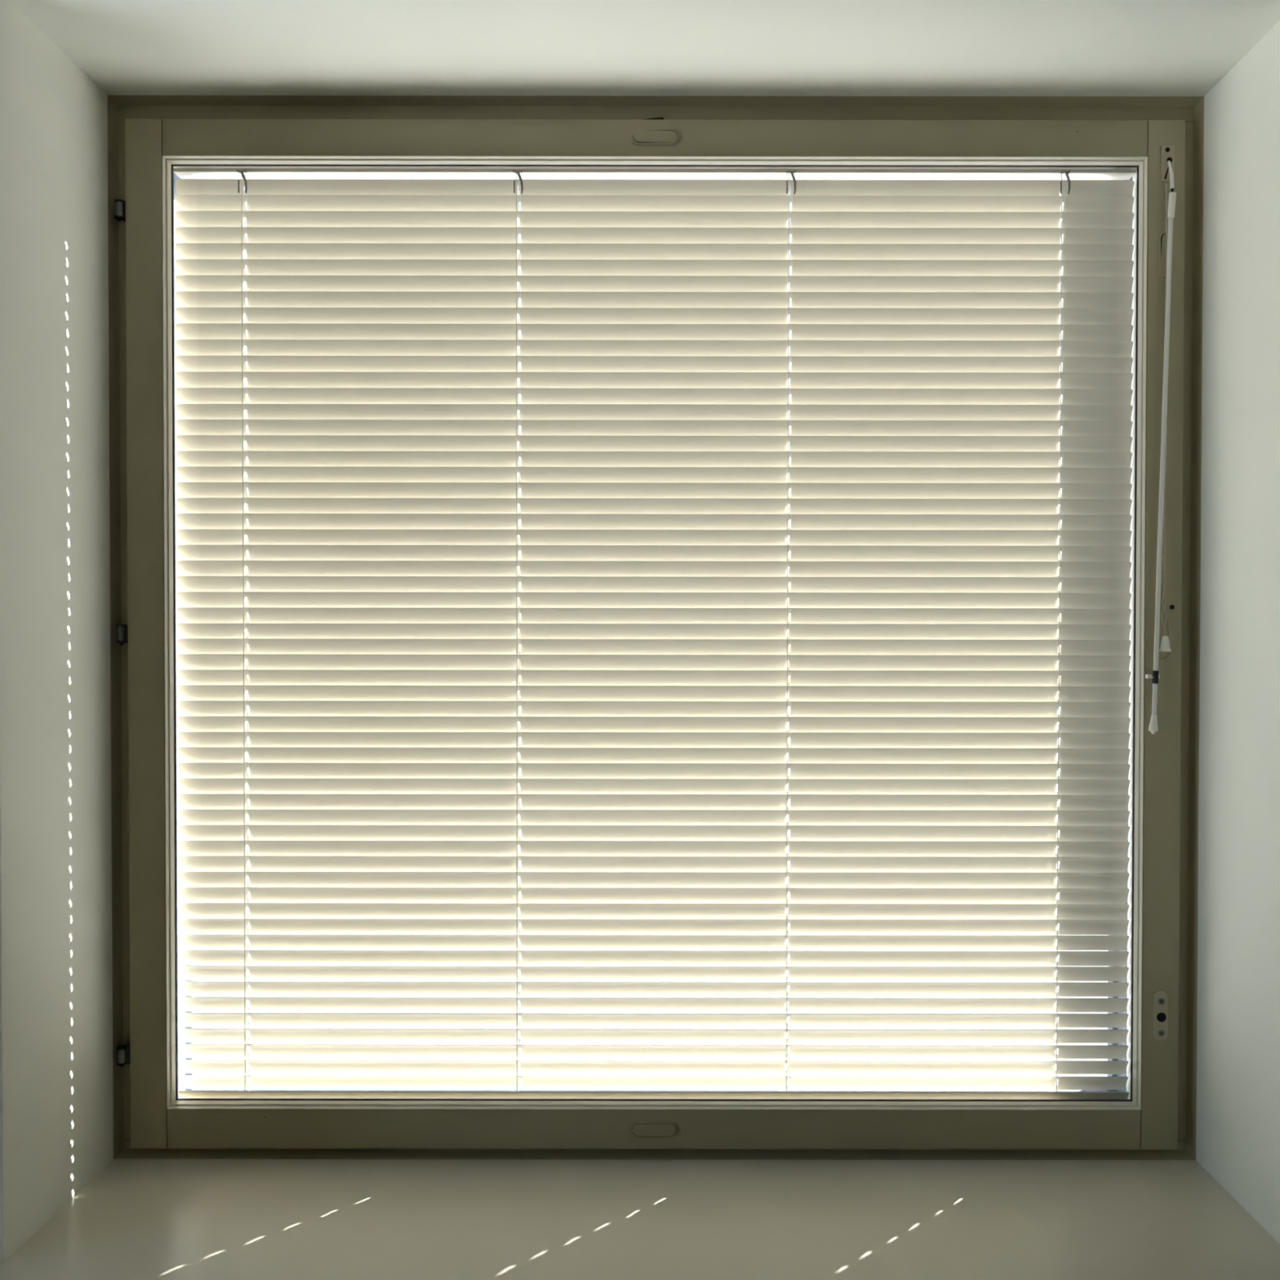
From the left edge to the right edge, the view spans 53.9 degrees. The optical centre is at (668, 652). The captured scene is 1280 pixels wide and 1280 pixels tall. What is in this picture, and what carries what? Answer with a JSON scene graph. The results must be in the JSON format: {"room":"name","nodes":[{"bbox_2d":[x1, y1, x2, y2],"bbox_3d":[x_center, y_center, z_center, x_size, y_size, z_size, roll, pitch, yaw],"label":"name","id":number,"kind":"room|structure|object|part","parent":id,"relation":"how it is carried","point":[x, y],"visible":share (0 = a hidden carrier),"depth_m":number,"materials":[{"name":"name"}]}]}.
{"room":"room window alcove","nodes":[
{"label":"room window alcove","id":0,"kind":"room"},
{"bbox_2d":[0,0,1279,1262],"bbox_3d":[0.050,0.162,1.510,4.300,2.650,0.366,0,1,0],"label":"wall","id":1,"kind":"structure","parent":0,"point":[56,1103],"depth_m":1.45,"materials":[{"name":"white paint"}]},
{"bbox_3d":[-0.018,1.077,1.524,1.378,0.819,0.366,0,1,0],"label":"wall","id":2,"kind":"structure","parent":0,"visible":0},
{"bbox_2d":[0,94,1279,1279],"bbox_3d":[-0.017,-0.014,1.445,1.554,1.364,0.490,0,1,0],"label":"window","id":3,"kind":"structure","parent":2,"relation":"in","point":[191,1188],"depth_m":1.58,"materials":[{"name":"beige paint"}]},
{"bbox_3d":[-0.657,-0.020,1.600,0.046,1.294,0.035,0,1,0],"label":"sash","id":4,"kind":"part","parent":3,"relation":"part of","materials":[{"name":"beige paint"}]},
{"bbox_3d":[-0.018,0.657,1.455,1.554,0.022,0.490,0,1,0],"label":"sill","id":5,"kind":"part","parent":3,"relation":"part of","materials":[{"name":"white paint"}]},
{"bbox_3d":[-0.021,-0.014,1.681,1.284,1.260,0.018,0,1,0],"label":"sash","id":6,"kind":"part","parent":3,"relation":"part of","materials":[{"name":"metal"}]},
{"bbox_3d":[-0.018,0.603,1.610,1.232,0.050,0.035,0,1,0],"label":"rail","id":7,"kind":"part","parent":3,"relation":"part of","materials":[{"name":"beige paint"}]},
{"bbox_3d":[-0.017,-0.643,1.591,1.232,0.046,0.035,0,1,0],"label":"rail","id":8,"kind":"part","parent":3,"relation":"part of","materials":[{"name":"beige paint"}]},
{"bbox_3d":[-0.016,-0.685,1.636,1.374,0.025,0.087,0,1,0],"label":"frame","id":9,"kind":"part","parent":3,"relation":"part of","materials":[{"name":"beige paint"}]},
{"bbox_2d":[173,145,1176,1099],"bbox_3d":[-0.002,-0.021,1.606,1.267,1.226,0.078,0,1,0],"label":"blind","id":10,"kind":"object","parent":3,"relation":"attached to","point":[383,326],"visible":1,"depth_m":1.63,"materials":[{"name":"white metal"}]},
{"bbox_3d":[-0.547,-0.012,1.632,0.006,1.206,0.016,0,1,0],"label":"ladder cord","id":11,"kind":"part","parent":10,"relation":"part of","materials":[{"name":"white fabric"}]},
{"bbox_3d":[-0.547,-0.023,1.633,0.002,1.185,0.001,0,1,0],"label":"lift cord","id":12,"kind":"part","parent":10,"relation":"part of","materials":[{"name":"white fabric"}]},
{"bbox_3d":[-0.194,-0.022,1.633,0.002,1.185,0.001,0,1,0],"label":"lift cord","id":13,"kind":"part","parent":10,"relation":"part of","materials":[{"name":"white fabric"}]},
{"bbox_3d":[-0.194,-0.011,1.632,0.006,1.206,0.016,0,1,0],"label":"ladder cord","id":14,"kind":"part","parent":10,"relation":"part of","materials":[{"name":"white fabric"}]},
{"bbox_3d":[-0.019,0.581,1.641,1.235,0.022,0.014,0,1,0],"label":"rail","id":15,"kind":"part","parent":10,"relation":"part of","materials":[{"name":"white metal"}]},
{"bbox_3d":[-0.018,-0.617,1.624,1.233,0.005,0.025,0,1,0],"label":"head rail","id":16,"kind":"part","parent":10,"relation":"part of","materials":[{"name":"white metal"}]},
{"bbox_3d":[0.156,-0.022,1.633,0.002,1.185,0.001,0,1,0],"label":"lift cord","id":17,"kind":"part","parent":10,"relation":"part of","materials":[{"name":"white fabric"}]},
{"bbox_3d":[0.156,-0.011,1.632,0.006,1.206,0.016,0,1,0],"label":"ladder cord","id":18,"kind":"part","parent":10,"relation":"part of","materials":[{"name":"white fabric"}]},
{"bbox_3d":[0.507,-0.021,1.633,0.002,1.185,0.001,0,1,0],"label":"lift cord","id":19,"kind":"part","parent":10,"relation":"part of","materials":[{"name":"white fabric"}]},
{"bbox_3d":[0.507,-0.011,1.632,0.006,1.206,0.016,0,1,0],"label":"ladder cord","id":20,"kind":"part","parent":10,"relation":"part of","materials":[{"name":"white fabric"}]},
{"bbox_3d":[0.606,0.030,1.577,0.015,0.005,0.011,0,1,0],"label":"clip arm","id":21,"kind":"part","parent":10,"relation":"part of","materials":[{"name":"white plastic"}]},
{"bbox_3d":[0.624,-0.287,1.575,0.014,0.597,0.006,0,1,0],"label":"pull cord","id":22,"kind":"part","parent":10,"relation":"part of","materials":[{"name":"beige plastic"}]},
{"bbox_3d":[0.621,0.459,1.590,0.019,0.064,0.003,0,1,0],"label":"lock plate","id":23,"kind":"part","parent":3,"relation":"part of","materials":[{"name":"beige paint"}]},
{"bbox_2d":[1160,145,1174,181],"bbox_3d":[0.624,-0.611,1.573,0.016,0.044,0.002,0,1,0],"label":"bracket","id":24,"kind":"object","parent":3,"relation":"attached to","point":[1167,152],"depth_m":1.57,"materials":[{"name":"beige"}]},
{"label":"outside","id":25,"kind":"structure","parent":0,"visible":0},
{"bbox_2d":[197,695,1107,1085],"bbox_3d":[-0.005,4.376,15.070,120.000,0.200,150.000,0,1,0],"label":"snowy ground","id":26,"kind":"structure","parent":25,"point":[520,713],"depth_m":14.34,"materials":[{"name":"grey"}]}
]}

